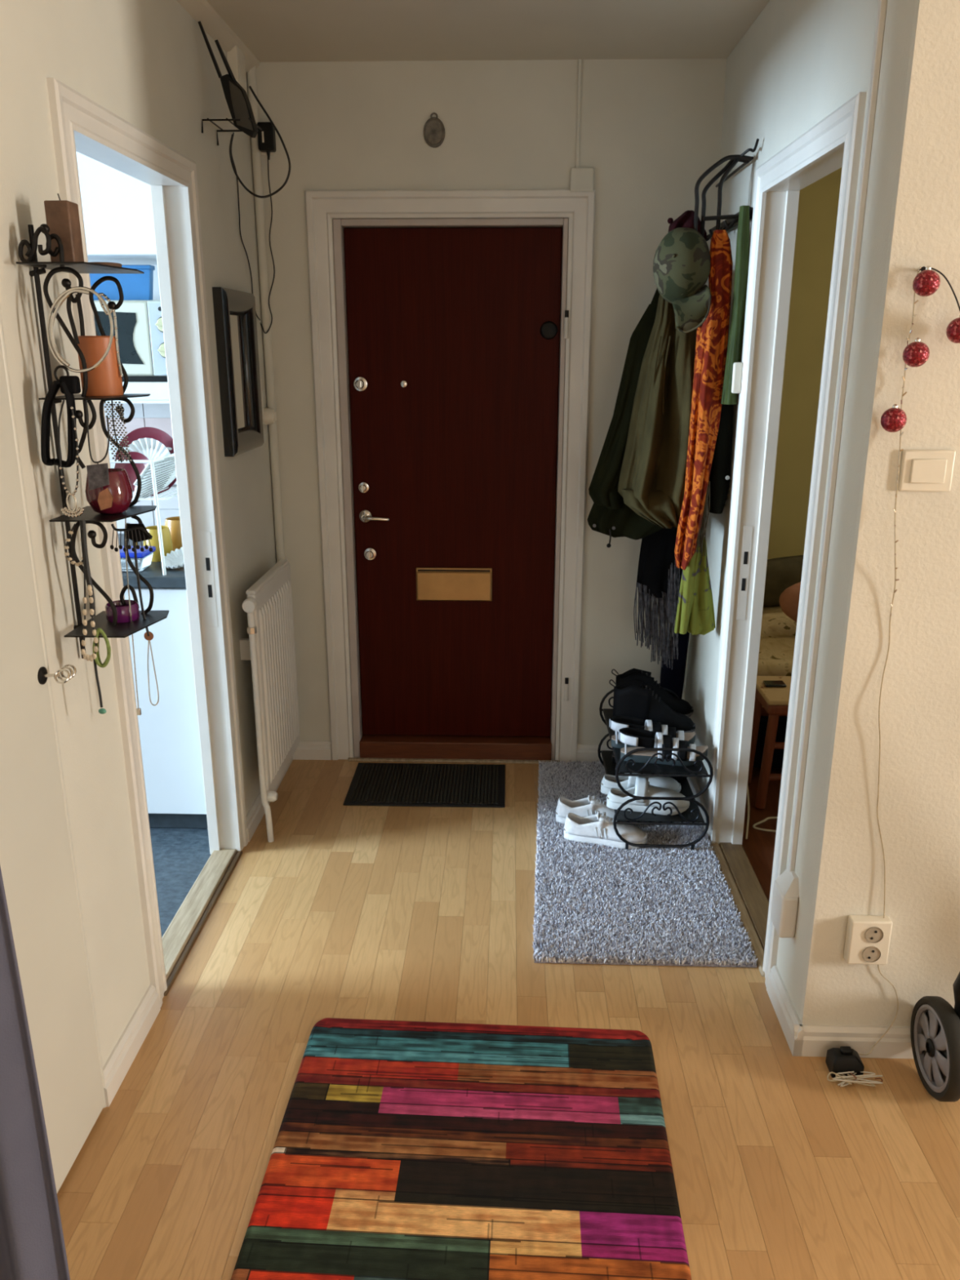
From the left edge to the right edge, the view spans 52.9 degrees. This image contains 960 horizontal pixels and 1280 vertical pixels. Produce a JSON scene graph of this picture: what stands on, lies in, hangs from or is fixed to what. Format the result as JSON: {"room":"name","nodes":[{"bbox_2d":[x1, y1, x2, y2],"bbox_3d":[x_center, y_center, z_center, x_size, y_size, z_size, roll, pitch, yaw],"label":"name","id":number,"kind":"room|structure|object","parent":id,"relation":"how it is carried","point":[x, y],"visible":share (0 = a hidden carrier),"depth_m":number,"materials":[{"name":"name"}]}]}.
{"room":"entrance hallway","nodes":[
{"label":"entrance hallway","id":0,"kind":"room"},
{"bbox_2d":[0,0,276,1066],"bbox_3d":[-0.862,-0.471,2.759,0.090,2.550,2.100,1,17,2],"label":"wall","id":1,"kind":"structure","parent":0,"point":[149,64],"depth_m":2.14,"materials":[{"name":"paint"}]},
{"bbox_2d":[15,223,168,658],"bbox_3d":[-0.754,-0.370,1.919,0.178,0.840,0.240,1,17,2],"label":"rack","id":2,"kind":"object","parent":1,"relation":"attached to","point":[114,629],"depth_m":1.88,"materials":[{"name":"metal"}]},
{"bbox_2d":[40,364,80,467],"bbox_3d":[-0.783,-0.415,1.796,0.082,0.186,0.030,1,17,2],"label":"leather strap","id":3,"kind":"object","parent":2,"relation":"hanging from","point":[69,385],"visible":0.99,"depth_m":1.79,"materials":[{"name":"leather"}]},
{"bbox_2d":[44,193,84,262],"bbox_3d":[-0.762,-0.752,1.767,0.045,0.122,0.045,1,17,2],"label":"pillar candle","id":4,"kind":"object","parent":2,"relation":"on","point":[62,216],"visible":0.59,"depth_m":1.75,"materials":[{"name":"brown wax"}]},
{"bbox_2d":[49,288,90,366],"bbox_3d":[-0.740,-0.565,1.746,0.081,0.135,0.006,1,17,2],"label":"bracelet","id":5,"kind":"object","parent":2,"relation":"hanging from","point":[68,294],"visible":1,"depth_m":1.74,"materials":[{"name":"metal"}]},
{"bbox_2d":[57,400,84,517],"bbox_3d":[-0.771,-0.338,1.803,0.050,0.218,0.008,1,17,2],"label":"beaded necklace","id":6,"kind":"object","parent":2,"relation":"hanging from","point":[65,511],"visible":1,"depth_m":1.81,"materials":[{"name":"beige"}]},
{"bbox_2d":[61,493,84,517],"bbox_3d":[-0.774,-0.256,1.828,0.045,0.046,0.008,1,17,2],"label":"pendant","id":7,"kind":"object","parent":6,"relation":"attached to","point":[65,511],"depth_m":1.83,"materials":[{"name":"metal"}]},
{"bbox_2d":[46,286,113,373],"bbox_3d":[-0.726,-0.562,1.750,0.124,0.149,0.005,1,17,2],"label":"bracelet","id":8,"kind":"object","parent":2,"relation":"hanging from","point":[91,291],"visible":1,"depth_m":1.75,"materials":[{"name":"metal"}]},
{"bbox_2d":[79,519,95,616],"bbox_3d":[-0.759,-0.138,1.863,0.014,0.190,0.010,1,17,2],"label":"necklace","id":9,"kind":"object","parent":2,"relation":"hanging from","point":[82,522],"visible":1,"depth_m":1.86,"materials":[{"name":"black"}]},
{"bbox_2d":[80,528,97,661],"bbox_3d":[-0.771,-0.086,1.875,0.038,0.267,0.007,1,17,2],"label":"necklace","id":10,"kind":"object","parent":2,"relation":"hanging from","point":[93,656],"visible":1,"depth_m":1.89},
{"bbox_2d":[86,462,113,510],"bbox_3d":[-0.721,-0.291,1.831,0.042,0.091,0.006,1,17,2],"label":"pendant","id":11,"kind":"object","parent":2,"relation":"hanging from","point":[98,474],"visible":1,"depth_m":1.83,"materials":[{"name":"black"}]},
{"bbox_2d":[77,331,123,395],"bbox_3d":[-0.739,-0.537,1.873,0.075,0.120,0.075,1,17,2],"label":"pillar candle","id":12,"kind":"object","parent":2,"relation":"on","point":[105,380],"visible":0.86,"depth_m":1.85,"materials":[{"name":"orange wax"}]},
{"bbox_2d":[84,468,133,514],"bbox_3d":[-0.733,-0.293,1.905,0.088,0.084,0.088,1,17,2],"label":"bowl","id":13,"kind":"object","parent":2,"relation":"on","point":[120,487],"visible":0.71,"depth_m":1.88,"materials":[{"name":"red glass"}]},
{"bbox_2d":[97,293,123,377],"bbox_3d":[-0.710,-0.585,1.852,0.034,0.155,0.006,1,17,2],"label":"chain","id":14,"kind":"object","parent":2,"relation":"hanging from","point":[113,310],"visible":0.84,"depth_m":1.85,"materials":[{"name":"metal"}]},
{"bbox_2d":[105,600,139,622],"bbox_3d":[-0.748,-0.060,2.017,0.066,0.034,0.066,1,17,2],"label":"glass","id":15,"kind":"object","parent":2,"relation":"on","point":[122,611],"visible":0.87,"depth_m":1.99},
{"bbox_2d":[110,523,152,551],"bbox_3d":[-0.704,-0.206,1.945,0.090,0.058,0.005,1,17,2],"label":"earring","id":16,"kind":"object","parent":2,"relation":"hanging from","point":[129,547],"visible":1,"depth_m":1.95,"materials":[{"name":"black"}]},
{"bbox_2d":[124,511,141,715],"bbox_3d":[-0.720,-0.049,1.993,0.023,0.436,0.006,1,17,2],"label":"chain","id":17,"kind":"object","parent":2,"relation":"hanging from","point":[138,709],"visible":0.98,"depth_m":1.99,"materials":[{"name":"metal"}]},
{"bbox_2d":[46,77,248,1007],"bbox_3d":[-0.860,-0.196,2.586,0.108,2.122,0.874,1,17,2],"label":"trim","id":18,"kind":"structure","parent":1,"relation":"attached to","point":[79,124],"depth_m":2.74,"materials":[{"name":"white paint"}]},
{"bbox_2d":[102,755,293,1106],"bbox_3d":[-0.809,0.729,3.064,0.020,0.075,1.925,1,17,2],"label":"baseboard","id":19,"kind":"structure","parent":1,"relation":"attached to","point":[117,1066],"depth_m":2.32,"materials":[{"name":"white paint"}]},
{"bbox_2d":[176,0,259,73],"bbox_3d":[-0.795,-1.660,2.351,0.045,0.038,1.910,1,17,2],"label":"trim","id":20,"kind":"structure","parent":1,"relation":"attached to","point":[202,11],"depth_m":2.84,"materials":[{"name":"paint"}]},
{"bbox_2d":[201,117,262,145],"bbox_3d":[-0.733,-1.505,2.854,0.141,0.046,0.159,1,17,2],"label":"shelf","id":21,"kind":"object","parent":1,"relation":"attached to","point":[249,118],"visible":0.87,"depth_m":2.81,"materials":[{"name":"metal"}]},
{"bbox_2d":[198,21,257,137],"bbox_3d":[-0.725,-1.612,2.781,0.140,0.292,0.061,1,17,2],"label":"router","id":22,"kind":"object","parent":21,"relation":"on","point":[237,99],"visible":1,"depth_m":2.79,"materials":[{"name":"black plastic"}]},
{"bbox_2d":[229,85,290,198],"bbox_3d":[-0.667,-1.502,2.912,0.185,0.307,0.007,1,17,2],"label":"cable","id":23,"kind":"object","parent":22,"relation":"hanging from","point":[250,86],"visible":1,"depth_m":2.92,"materials":[{"name":"black plastic"}]},
{"bbox_2d":[226,44,247,94],"bbox_3d":[-0.776,-1.795,3.088,0.037,0.175,0.100,1,17,2],"label":"cable box","id":24,"kind":"object","parent":1,"relation":"attached to","point":[235,57],"visible":0.54,"depth_m":3.04,"materials":[{"name":"white plastic"}]},
{"bbox_2d":[212,286,263,457],"bbox_3d":[-0.783,-0.874,3.152,0.038,0.505,0.370,1,17,2],"label":"wall mirror","id":25,"kind":"object","parent":1,"relation":"attached to","point":[234,311],"visible":1,"depth_m":3.13,"materials":[{"name":"black paint"}]},
{"bbox_2d":[230,315,249,428],"bbox_3d":[-0.796,-0.875,3.152,0.007,0.359,0.224,1,17,2],"label":"mirror glass","id":26,"kind":"object","parent":25,"relation":"on","point":[240,324],"depth_m":3.20,"materials":[{"name":"white"}]},
{"bbox_2d":[239,559,300,842],"bbox_3d":[-0.745,0.196,3.447,0.116,0.875,0.561,1,17,2],"label":"radiator","id":27,"kind":"object","parent":1,"relation":"attached to","point":[269,647],"visible":1,"depth_m":3.31,"materials":[{"name":"metal"}]},
{"bbox_2d":[103,264,179,533],"bbox_3d":[-3.130,-0.786,3.797,4.510,2.550,0.107,1,17,2],"label":"wall","id":28,"kind":"structure","parent":0,"point":[157,415],"depth_m":3.67,"materials":[{"name":"white tile"}]},
{"bbox_2d":[75,151,157,264],"bbox_3d":[-1.365,-1.605,3.224,0.956,0.628,0.415,1,17,2],"label":"upper cabinet","id":29,"kind":"object","parent":28,"relation":"attached to","point":[117,210],"visible":0.04,"depth_m":3.08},
{"bbox_2d":[106,382,169,403],"bbox_3d":[-1.366,-0.891,3.438,0.956,0.069,0.419,1,17,2],"label":"wall shelf","id":30,"kind":"object","parent":28,"relation":"attached to","point":[158,391],"visible":0.02,"depth_m":3.23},
{"bbox_2d":[93,300,168,382],"bbox_3d":[-1.205,-1.038,3.354,0.470,0.260,0.374,1,17,2],"label":"microwave","id":31,"kind":"object","parent":30,"relation":"on","point":[141,347],"visible":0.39,"depth_m":3.19,"materials":[{"name":"white plastic"}]},
{"bbox_2d":[89,264,155,300],"bbox_3d":[-1.276,-1.201,3.248,0.361,0.114,0.044,1,17,2],"label":"plastic tray","id":32,"kind":"object","parent":31,"relation":"on","point":[135,286],"visible":0.36,"depth_m":3.23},
{"bbox_2d":[206,0,769,62],"bbox_3d":[-0.219,-1.229,0.681,10.700,0.100,8.200,1,17,2],"label":"ceiling","id":33,"kind":"structure","parent":0,"point":[273,30],"depth_m":2.90,"materials":[{"name":"paint"}]},
{"bbox_2d":[0,866,70,1279],"bbox_3d":[-0.694,0.048,1.028,0.303,2.495,0.034,-6,18,-20],"label":"curtain","id":34,"kind":"object","parent":33,"relation":"hanging from","point":[33,1246],"visible":1,"depth_m":1.25,"materials":[{"name":"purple fabric"}]},
{"bbox_2d":[256,58,726,757],"bbox_3d":[0.018,-0.746,3.672,1.612,2.550,0.140,1,17,2],"label":"wall","id":35,"kind":"structure","parent":0,"point":[650,128],"depth_m":3.34,"materials":[{"name":"paint"}]},
{"bbox_2d":[246,66,284,562],"bbox_3d":[-0.772,-0.761,3.600,0.032,2.480,0.032,1,17,2],"label":"trim","id":36,"kind":"structure","parent":35,"relation":"attached to","point":[251,73],"depth_m":3.46,"materials":[{"name":"paint"}]},
{"bbox_2d":[257,121,275,333],"bbox_3d":[-0.757,-1.432,3.378,0.110,0.684,0.042,1,17,2],"label":"power adapter","id":37,"kind":"object","parent":35,"relation":"attached to","point":[266,137],"visible":0.94,"depth_m":3.28,"materials":[{"name":"black plastic"}]},
{"bbox_2d":[423,112,444,147],"bbox_3d":[-0.157,-1.744,3.294,0.074,0.108,0.019,1,17,2],"label":"wall ornament","id":38,"kind":"object","parent":35,"relation":"attached to","point":[433,129],"visible":1,"depth_m":3.29,"materials":[{"name":"grey paint"}]},
{"bbox_2d":[305,189,595,764],"bbox_3d":[-0.104,-0.549,3.713,1.008,2.150,0.162,1,17,2],"label":"door","id":39,"kind":"structure","parent":35,"relation":"in","point":[455,320],"depth_m":3.66,"materials":[{"name":"red paint"}]},
{"bbox_2d":[293,741,612,762],"bbox_3d":[0.015,0.462,3.953,1.612,0.075,0.020,1,17,2],"label":"baseboard","id":40,"kind":"structure","parent":35,"relation":"attached to","point":[305,750],"depth_m":3.96,"materials":[{"name":"white paint"}]},
{"bbox_2d":[569,58,594,192],"bbox_3d":[0.351,-1.744,3.275,0.080,0.410,0.024,1,17,2],"label":"junction box","id":41,"kind":"object","parent":35,"relation":"attached to","point":[581,180],"visible":1,"depth_m":3.31,"materials":[{"name":"paint"}]},
{"bbox_2d":[57,759,959,1279],"bbox_3d":[-0.221,1.327,1.452,10.700,0.140,8.200,1,17,2],"label":"floor","id":42,"kind":"structure","parent":0,"point":[782,1171],"depth_m":2.33,"materials":[{"name":"brown wood"}]},
{"bbox_2d":[0,309,106,1192],"bbox_3d":[-1.171,0.198,0.539,0.611,2.548,2.648,1,17,2],"label":"door","id":43,"kind":"structure","parent":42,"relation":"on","point":[37,864],"depth_m":1.82,"materials":[{"name":"paint"}]},
{"bbox_2d":[44,664,76,684],"bbox_3d":[-0.801,0.065,1.835,0.053,0.026,0.044,1,17,2],"label":"key","id":44,"kind":"object","parent":43,"relation":"attached to","point":[60,670],"visible":1,"depth_m":1.83,"materials":[{"name":"metal"}]},
{"bbox_2d":[124,587,207,827],"bbox_3d":[-1.346,0.147,3.590,0.906,0.885,0.725,1,17,2],"label":"base cabinet","id":45,"kind":"object","parent":42,"relation":"on","point":[169,730],"visible":0.05,"depth_m":3.23,"materials":[{"name":"wood"}]},
{"bbox_2d":[117,533,186,588],"bbox_3d":[-1.355,-0.293,3.449,0.927,0.038,0.740,1,17,2],"label":"countertop","id":46,"kind":"structure","parent":45,"relation":"on","point":[174,578],"depth_m":3.09,"materials":[{"name":"stone"}]},
{"bbox_2d":[119,546,155,571],"bbox_3d":[-1.167,-0.267,3.180,0.162,0.066,0.122,1,17,2],"label":"storage box","id":47,"kind":"object","parent":46,"relation":"on","point":[144,558],"visible":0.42,"depth_m":3.14,"materials":[{"name":"white"}]},
{"bbox_2d":[108,447,177,575],"bbox_3d":[-1.206,-0.444,3.248,0.406,0.366,0.412,1,17,2],"label":"dish rack","id":48,"kind":"object","parent":46,"relation":"on","point":[156,499],"visible":0.21,"depth_m":3.06,"materials":[{"name":"white metal"}]},
{"bbox_2d":[114,451,148,490],"bbox_3d":[-1.175,-0.575,3.273,0.130,0.126,0.049,1,17,2],"label":"plate","id":49,"kind":"object","parent":48,"relation":"in","point":[127,467],"visible":0.31,"depth_m":3.28,"materials":[{"name":"red ceramic"}]},
{"bbox_2d":[115,426,176,496],"bbox_3d":[-1.165,-0.627,3.391,0.240,0.236,0.061,2,17,8],"label":"plate","id":50,"kind":"object","parent":48,"relation":"in","point":[162,437],"visible":0.12,"depth_m":3.38,"materials":[{"name":"red ceramic"}]},
{"bbox_2d":[125,437,170,459],"bbox_3d":[-1.155,-0.609,3.344,0.186,0.181,0.062,2,17,7],"label":"plate","id":51,"kind":"object","parent":48,"relation":"in","point":[153,449],"visible":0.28,"depth_m":3.35,"materials":[{"name":"white ceramic"}]},
{"bbox_2d":[132,455,176,502],"bbox_3d":[-1.044,-0.527,3.147,0.199,0.174,0.055,1,17,2],"label":"colander","id":52,"kind":"object","parent":48,"relation":"in","point":[165,469],"visible":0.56,"depth_m":3.12,"materials":[{"name":"white"}]},
{"bbox_2d":[131,484,177,500],"bbox_3d":[-1.208,-0.502,3.272,0.394,0.008,0.326,1,17,2],"label":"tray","id":53,"kind":"object","parent":48,"relation":"on","point":[152,498],"depth_m":3.18,"materials":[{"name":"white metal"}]},
{"bbox_2d":[136,525,173,561],"bbox_3d":[-1.116,-0.333,3.321,0.118,0.112,0.096,11,20,32],"label":"mug","id":54,"kind":"object","parent":46,"relation":"on","point":[152,530],"visible":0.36,"depth_m":3.28,"materials":[{"name":"yellow ceramic"}]},
{"bbox_2d":[160,546,184,568],"bbox_3d":[-0.995,-0.272,3.202,0.124,0.061,0.120,8,18,24],"label":"plate","id":55,"kind":"object","parent":46,"relation":"on","point":[174,560],"visible":0.56,"depth_m":3.22,"materials":[{"name":"white ceramic"}]},
{"bbox_2d":[164,516,182,551],"bbox_3d":[-1.064,-0.369,3.417,0.105,0.125,0.105,1,17,2],"label":"mug","id":56,"kind":"object","parent":46,"relation":"on","point":[173,522],"visible":0.27,"depth_m":3.37,"materials":[{"name":"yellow ceramic"}]},
{"bbox_2d":[161,848,242,995],"bbox_3d":[-0.856,0.820,2.883,0.094,0.026,0.754,1,17,2],"label":"threshold","id":57,"kind":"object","parent":42,"relation":"on","point":[184,930],"depth_m":2.88,"materials":[{"name":"brown wood"}]},
{"bbox_2d":[342,762,505,807],"bbox_3d":[-0.202,0.558,3.744,0.600,0.010,0.377,1,17,2],"label":"door mat","id":58,"kind":"object","parent":42,"relation":"on","point":[397,784],"visible":1,"depth_m":3.71,"materials":[{"name":"rubber"}]},
{"bbox_2d":[231,1017,691,1279],"bbox_3d":[-0.029,1.133,1.839,0.862,0.008,1.223,1,17,2],"label":"rug","id":59,"kind":"object","parent":42,"relation":"on","point":[402,1150],"visible":1,"depth_m":2.00,"materials":[{"name":"multicoloured fabric"}]},
{"bbox_2d":[532,760,757,967],"bbox_3d":[0.475,0.689,3.280,0.624,0.027,1.347,1,17,2],"label":"shag rug","id":60,"kind":"object","parent":42,"relation":"on","point":[594,904],"visible":0.69,"depth_m":2.94,"materials":[{"name":"carpet"}]},
{"bbox_2d":[555,794,635,825],"bbox_3d":[0.408,0.600,3.394,0.284,0.104,0.093,3,17,8],"label":"sneaker","id":61,"kind":"object","parent":60,"relation":"on","point":[589,806],"visible":0.56,"depth_m":3.38,"materials":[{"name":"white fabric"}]},
{"bbox_2d":[563,811,647,849],"bbox_3d":[0.425,0.638,3.270,0.284,0.104,0.093,4,17,12],"label":"sneaker","id":62,"kind":"object","parent":60,"relation":"on","point":[597,828],"visible":0.88,"depth_m":3.25,"materials":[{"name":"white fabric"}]},
{"bbox_2d":[597,687,713,852],"bbox_3d":[0.609,0.446,3.453,0.318,0.379,0.601,1,17,2],"label":"shoe rack","id":63,"kind":"object","parent":60,"relation":"on","point":[692,814],"visible":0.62,"depth_m":3.19,"materials":[{"name":"black metal"}]},
{"bbox_2d":[600,773,680,794],"bbox_3d":[0.564,0.487,3.382,0.279,0.110,0.093,2,17,6],"label":"clog","id":64,"kind":"object","parent":63,"relation":"on","point":[609,781],"visible":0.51,"depth_m":3.36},
{"bbox_2d":[606,777,689,815],"bbox_3d":[0.570,0.521,3.269,0.279,0.110,0.093,3,17,9],"label":"shoe","id":65,"kind":"object","parent":63,"relation":"on","point":[615,797],"visible":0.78,"depth_m":3.24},
{"bbox_2d":[608,679,695,733],"bbox_3d":[0.616,0.240,3.455,0.312,0.192,0.093,3,17,9],"label":"boot","id":66,"kind":"object","parent":63,"relation":"on","point":[633,698],"visible":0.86,"depth_m":3.43,"materials":[{"name":"black leather"}]},
{"bbox_2d":[608,715,695,748],"bbox_3d":[0.595,0.323,3.339,0.295,0.100,0.095,2,17,5],"label":"sandal","id":67,"kind":"object","parent":63,"relation":"on","point":[616,722],"visible":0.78,"depth_m":3.32,"materials":[{"name":"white leather"}]},
{"bbox_2d":[611,668,693,716],"bbox_3d":[0.642,0.199,3.592,0.312,0.192,0.093,0,17,0],"label":"boot","id":68,"kind":"object","parent":63,"relation":"on","point":[682,706],"visible":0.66,"depth_m":3.56,"materials":[{"name":"black"}]},
{"bbox_2d":[617,727,707,766],"bbox_3d":[0.611,0.356,3.228,0.295,0.100,0.095,2,17,7],"label":"sandal","id":69,"kind":"object","parent":63,"relation":"on","point":[642,738],"visible":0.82,"depth_m":3.20,"materials":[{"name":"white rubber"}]},
{"bbox_2d":[709,842,768,977],"bbox_3d":[0.825,0.802,2.948,0.108,0.024,0.730,1,17,2],"label":"threshold","id":70,"kind":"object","parent":42,"relation":"on","point":[748,896],"depth_m":2.98,"materials":[{"name":"brown wood"}]},
{"bbox_2d":[747,675,791,808],"bbox_3d":[1.216,0.383,3.609,0.388,0.428,0.288,1,17,2],"label":"wooden stool","id":71,"kind":"object","parent":42,"relation":"on","point":[775,700],"visible":0.3,"depth_m":3.52,"materials":[{"name":"brown wood"}]},
{"bbox_2d":[753,715,787,768],"bbox_3d":[1.231,0.405,3.808,0.350,0.210,0.050,1,17,2],"label":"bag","id":72,"kind":"object","parent":42,"relation":"on","point":[778,755],"visible":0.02,"depth_m":3.78,"materials":[{"name":"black fabric"}]},
{"bbox_2d":[756,605,796,716],"bbox_3d":[1.685,0.102,4.449,1.306,0.480,1.400,1,17,2],"label":"bed","id":73,"kind":"object","parent":42,"relation":"on","point":[778,631],"visible":0.05,"depth_m":3.93,"materials":[{"name":"beige fabric"}]},
{"bbox_2d":[763,555,803,606],"bbox_3d":[1.534,-0.284,4.568,0.900,0.221,0.200,-4,17,-12],"label":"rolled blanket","id":74,"kind":"object","parent":73,"relation":"on","point":[782,573],"visible":0.09,"depth_m":4.45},
{"bbox_2d":[778,582,800,622],"bbox_3d":[1.419,-0.143,4.092,0.240,0.186,0.340,13,21,37],"label":"pillow","id":75,"kind":"object","parent":73,"relation":"on","point":[788,600],"visible":0.27,"depth_m":4.00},
{"bbox_2d":[825,1045,883,1086],"bbox_3d":[0.865,0.985,2.243,0.133,0.062,0.095,1,17,2],"label":"transformer","id":76,"kind":"object","parent":42,"relation":"on","point":[845,1064],"visible":1,"depth_m":2.23,"materials":[{"name":"black plastic"}]},
{"bbox_2d":[910,971,959,1102],"bbox_3d":[1.297,0.532,1.796,0.584,1.186,0.710,1,17,2],"label":"stroller","id":77,"kind":"object","parent":42,"relation":"on","point":[935,1028],"visible":1,"depth_m":2.15,"materials":[{"name":"rubber"}]},
{"bbox_2d":[684,0,915,1017],"bbox_3d":[0.844,-0.496,2.846,0.090,2.550,1.815,1,17,2],"label":"wall","id":78,"kind":"structure","parent":0,"point":[799,61],"depth_m":2.22,"materials":[{"name":"paint"}]},
{"bbox_2d":[660,568,689,698],"bbox_3d":[0.748,-0.160,3.638,0.102,0.883,0.103,1,17,2],"label":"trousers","id":79,"kind":"object","parent":78,"relation":"hanging from","point":[673,679],"visible":0.14,"depth_m":3.68,"materials":[{"name":"fabric"}]},
{"bbox_2d":[707,404,733,514],"bbox_3d":[0.770,-0.653,3.055,0.064,0.498,0.080,1,17,2],"label":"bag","id":80,"kind":"object","parent":78,"relation":"hanging from","point":[719,477],"visible":0.48,"depth_m":3.06,"materials":[{"name":"fabric"}]},
{"bbox_2d":[693,138,759,241],"bbox_3d":[0.724,-1.378,3.045,0.177,0.262,0.593,1,17,2],"label":"coat rack","id":81,"kind":"object","parent":78,"relation":"attached to","point":[731,222],"visible":0.77,"depth_m":2.84,"materials":[{"name":"metal"}]},
{"bbox_2d":[586,288,662,547],"bbox_3d":[0.574,-0.770,3.327,0.389,0.887,0.245,1,17,2],"label":"jacket","id":82,"kind":"object","parent":81,"relation":"hanging from","point":[609,515],"visible":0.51,"depth_m":3.27,"materials":[{"name":"fabric"}]},
{"bbox_2d":[633,526,680,669],"bbox_3d":[0.656,-0.173,3.535,0.167,0.593,0.083,5,18,17],"label":"scarf","id":83,"kind":"object","parent":82,"relation":"hanging from","point":[658,578],"visible":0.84,"depth_m":3.52,"materials":[{"name":"fabric"}]},
{"bbox_2d":[617,293,702,528],"bbox_3d":[0.605,-0.784,3.144,0.285,0.804,0.295,-5,17,-16],"label":"jacket","id":84,"kind":"object","parent":81,"relation":"hanging from","point":[652,477],"visible":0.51,"depth_m":3.10,"materials":[{"name":"fabric"}]},
{"bbox_2d":[667,210,706,239],"bbox_3d":[0.623,-1.252,2.912,0.122,0.080,0.161,1,17,2],"label":"hat","id":85,"kind":"object","parent":81,"relation":"hanging from","point":[686,220],"visible":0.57,"depth_m":2.87,"materials":[{"name":"fabric"}]},
{"bbox_2d":[653,227,733,569],"bbox_3d":[0.612,-0.732,2.997,0.237,1.023,0.205,-10,19,-30],"label":"scarf","id":86,"kind":"object","parent":81,"relation":"hanging from","point":[712,338],"depth_m":2.90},
{"bbox_2d":[674,537,715,635],"bbox_3d":[0.720,-0.179,3.201,0.146,0.325,0.071,-3,17,-11],"label":"scarf","id":87,"kind":"object","parent":86,"relation":"hanging from","point":[695,615],"visible":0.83,"depth_m":3.19,"materials":[{"name":"green fabric"}]},
{"bbox_2d":[720,205,749,404],"bbox_3d":[0.764,-0.988,2.868,0.052,0.556,0.053,1,17,2],"label":"scarf","id":88,"kind":"object","parent":81,"relation":"hanging from","point":[733,353],"visible":0.94,"depth_m":2.85,"materials":[{"name":"fabric"}]},
{"bbox_2d":[731,362,742,393],"bbox_3d":[0.773,-0.791,2.908,0.028,0.090,0.036,1,17,2],"label":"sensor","id":89,"kind":"object","parent":78,"relation":"attached to","point":[737,366],"visible":1,"depth_m":2.89,"materials":[{"name":"white plastic"}]},
{"bbox_2d":[686,773,804,1056],"bbox_3d":[0.785,0.714,3.119,0.020,0.075,1.715,1,17,2],"label":"baseboard","id":90,"kind":"structure","parent":78,"relation":"attached to","point":[787,1015],"depth_m":2.43,"materials":[{"name":"white paint"}]},
{"bbox_2d":[706,92,866,986],"bbox_3d":[0.826,-0.211,2.648,0.108,2.117,0.844,1,17,2],"label":"trim","id":91,"kind":"structure","parent":78,"relation":"attached to","point":[833,144],"depth_m":2.78,"materials":[{"name":"white paint"}]},
{"bbox_2d":[770,0,887,937],"bbox_3d":[0.755,-0.387,2.075,0.040,2.315,0.090,1,17,2],"label":"duct","id":92,"kind":"object","parent":78,"relation":"attached to","point":[785,895],"visible":1,"depth_m":2.12,"materials":[{"name":"white paint"}]},
{"bbox_2d":[767,167,841,559],"bbox_3d":[2.551,-1.103,4.864,3.200,2.550,0.100,1,17,2],"label":"wall","id":93,"kind":"structure","parent":0,"point":[818,206],"depth_m":4.76,"materials":[{"name":"paint"}]},
{"bbox_2d":[799,0,959,1026],"bbox_3d":[2.965,-0.223,1.945,4.388,2.550,0.100,1,17,2],"label":"wall","id":94,"kind":"structure","parent":0,"point":[919,798],"depth_m":2.03,"materials":[{"name":"paint"}]},
{"bbox_2d":[790,1024,913,1058],"bbox_3d":[2.853,0.978,2.247,4.208,0.075,0.020,1,17,2],"label":"baseboard","id":95,"kind":"structure","parent":94,"relation":"attached to","point":[895,1043],"depth_m":2.30,"materials":[{"name":"white paint"}]},
{"bbox_2d":[843,915,892,964],"bbox_3d":[0.891,0.690,2.216,0.092,0.113,0.034,1,17,2],"label":"wall socket","id":96,"kind":"object","parent":94,"relation":"attached to","point":[868,937],"visible":1,"depth_m":2.20,"materials":[{"name":"white plastic"}]},
{"bbox_2d":[862,946,879,961],"bbox_3d":[0.897,0.720,2.210,0.040,0.040,0.002,1,17,2],"label":"outlet","id":97,"kind":"object","parent":96,"relation":"attached to","point":[869,953],"depth_m":2.21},
{"bbox_2d":[865,927,883,942],"bbox_3d":[0.897,0.671,2.195,0.040,0.040,0.002,1,17,2],"label":"outlet","id":98,"kind":"object","parent":96,"relation":"attached to","point":[872,934],"depth_m":2.19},
{"bbox_2d":[873,266,959,1046],"bbox_3d":[0.897,0.131,2.046,0.177,1.729,0.035,1,17,2],"label":"string","id":99,"kind":"object","parent":94,"relation":"attached to","point":[921,268],"visible":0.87,"depth_m":1.98,"materials":[{"name":"white plastic"}]},
{"bbox_2d":[880,404,906,432],"bbox_3d":[0.797,-0.427,1.857,0.047,0.053,0.047,1,17,2],"label":"bauble","id":100,"kind":"object","parent":99,"relation":"hanging from","point":[893,420],"visible":1,"depth_m":1.84,"materials":[{"name":"glass"}]},
{"bbox_2d":[902,337,929,367],"bbox_3d":[0.824,-0.543,1.822,0.047,0.053,0.047,1,17,2],"label":"bauble","id":101,"kind":"object","parent":99,"relation":"hanging from","point":[915,354],"visible":1,"depth_m":1.81,"materials":[{"name":"glass"}]},
{"bbox_2d":[912,266,940,296],"bbox_3d":[0.827,-0.664,1.785,0.047,0.053,0.047,1,17,2],"label":"bauble","id":102,"kind":"object","parent":99,"relation":"hanging from","point":[926,282],"visible":1,"depth_m":1.77,"materials":[{"name":"metal"}]},
{"bbox_2d":[946,315,959,343],"bbox_3d":[0.900,-0.584,1.807,0.047,0.053,0.047,1,17,2],"label":"bauble","id":103,"kind":"object","parent":99,"relation":"hanging from","point":[953,331],"visible":1,"depth_m":1.80,"materials":[{"name":"glass"}]},
{"bbox_2d":[897,449,955,491],"bbox_3d":[0.889,-0.336,1.916,0.102,0.082,0.015,1,17,2],"label":"wall switch","id":104,"kind":"object","parent":94,"relation":"attached to","point":[921,470],"visible":1,"depth_m":1.91,"materials":[{"name":"white plastic"}]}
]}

